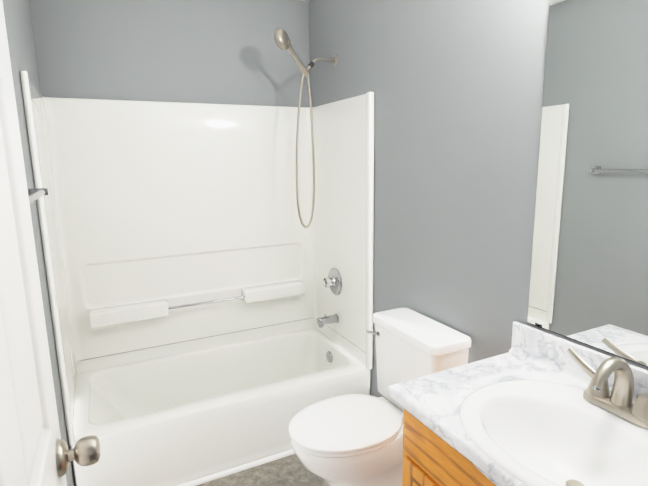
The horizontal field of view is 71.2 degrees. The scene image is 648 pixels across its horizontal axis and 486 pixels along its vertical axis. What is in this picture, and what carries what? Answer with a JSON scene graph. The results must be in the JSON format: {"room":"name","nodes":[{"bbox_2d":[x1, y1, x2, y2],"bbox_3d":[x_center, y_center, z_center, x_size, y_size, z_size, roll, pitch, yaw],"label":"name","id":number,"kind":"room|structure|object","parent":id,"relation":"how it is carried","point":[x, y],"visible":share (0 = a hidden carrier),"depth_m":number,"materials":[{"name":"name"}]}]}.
{"room":"bathroom","nodes":[
{"label":"bathroom","id":0,"kind":"room"},
{"bbox_2d":[2,0,75,485],"bbox_3d":[-0.547,0.197,0.539,0.120,2.530,4.230,-6,12,-26],"label":"wall","id":1,"kind":"structure","parent":0,"point":[19,29],"depth_m":1.72,"materials":[{"name":"grey paint"}]},
{"bbox_2d":[27,185,48,203],"bbox_3d":[-0.827,-0.124,1.254,0.062,0.048,0.668,-6,12,-26],"label":"towel bar","id":2,"kind":"object","parent":1,"relation":"attached to","point":[34,194],"visible":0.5,"depth_m":1.46,"materials":[{"name":"silver metal"}]},
{"bbox_2d":[0,0,99,485],"bbox_3d":[-0.390,0.365,0.597,0.138,2.150,0.824,-6,12,-25],"label":"door","id":3,"kind":"structure","parent":1,"relation":"in","point":[35,450],"depth_m":0.77,"materials":[{"name":"paint"}]},
{"bbox_2d":[29,0,309,107],"bbox_3d":[-0.785,-0.220,2.813,1.760,2.530,0.120,-6,12,-26],"label":"wall","id":4,"kind":"structure","parent":0,"point":[230,52],"depth_m":2.56,"materials":[{"name":"grey paint"}]},
{"bbox_2d":[197,454,326,485],"bbox_3d":[0.179,1.383,1.186,1.760,0.060,4.350,-6,12,-26],"label":"floor","id":5,"kind":"structure","parent":0,"point":[291,470],"depth_m":2.25,"materials":[{"name":"plastic"}]},
{"bbox_2d":[20,71,373,485],"bbox_3d":[-0.579,0.169,2.475,1.512,1.879,0.775,-6,12,-26],"label":"bathtub","id":6,"kind":"object","parent":5,"relation":"on","point":[211,299],"visible":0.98,"depth_m":2.63,"materials":[{"name":"white plastic"}]},
{"bbox_2d":[177,449,294,485],"bbox_3d":[-0.392,1.142,2.317,1.500,0.019,0.019,-6,12,-26],"label":"baseboard","id":7,"kind":"structure","parent":6,"relation":"attached to","point":[205,479],"depth_m":2.29,"materials":[{"name":"white paint"}]},
{"bbox_2d":[289,308,471,485],"bbox_3d":[0.191,0.785,1.950,0.698,0.835,0.488,-6,12,-26],"label":"toilet","id":8,"kind":"object","parent":5,"relation":"on","point":[350,440],"visible":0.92,"depth_m":1.85,"materials":[{"name":"white ceramic"}]},
{"bbox_2d":[386,321,647,485],"bbox_3d":[0.649,0.820,1.193,0.560,1.030,0.898,-6,12,-26],"label":"bathroom vanity","id":9,"kind":"object","parent":5,"relation":"on","point":[533,406],"visible":1,"depth_m":1.26,"materials":[{"name":"white stone"}]},
{"bbox_2d":[308,0,647,399],"bbox_3d":[0.920,0.042,1.256,0.120,2.530,4.230,-6,12,-26],"label":"wall","id":10,"kind":"structure","parent":0,"point":[456,87],"depth_m":1.86,"materials":[{"name":"grey paint"}]},
{"bbox_2d":[274,29,337,227],"bbox_3d":[-0.095,-0.628,2.601,0.398,1.091,0.080,-8,12,-32],"label":"handheld shower","id":11,"kind":"object","parent":10,"relation":"attached to","point":[282,39],"visible":1,"depth_m":2.57,"materials":[{"name":"silver metal"}]},
{"bbox_2d":[527,0,647,366],"bbox_3d":[0.885,-0.289,1.106,0.007,1.287,0.822,-6,12,-26],"label":"mirror","id":12,"kind":"object","parent":10,"relation":"attached to","point":[589,276],"visible":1,"depth_m":1.32,"materials":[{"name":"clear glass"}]}
]}

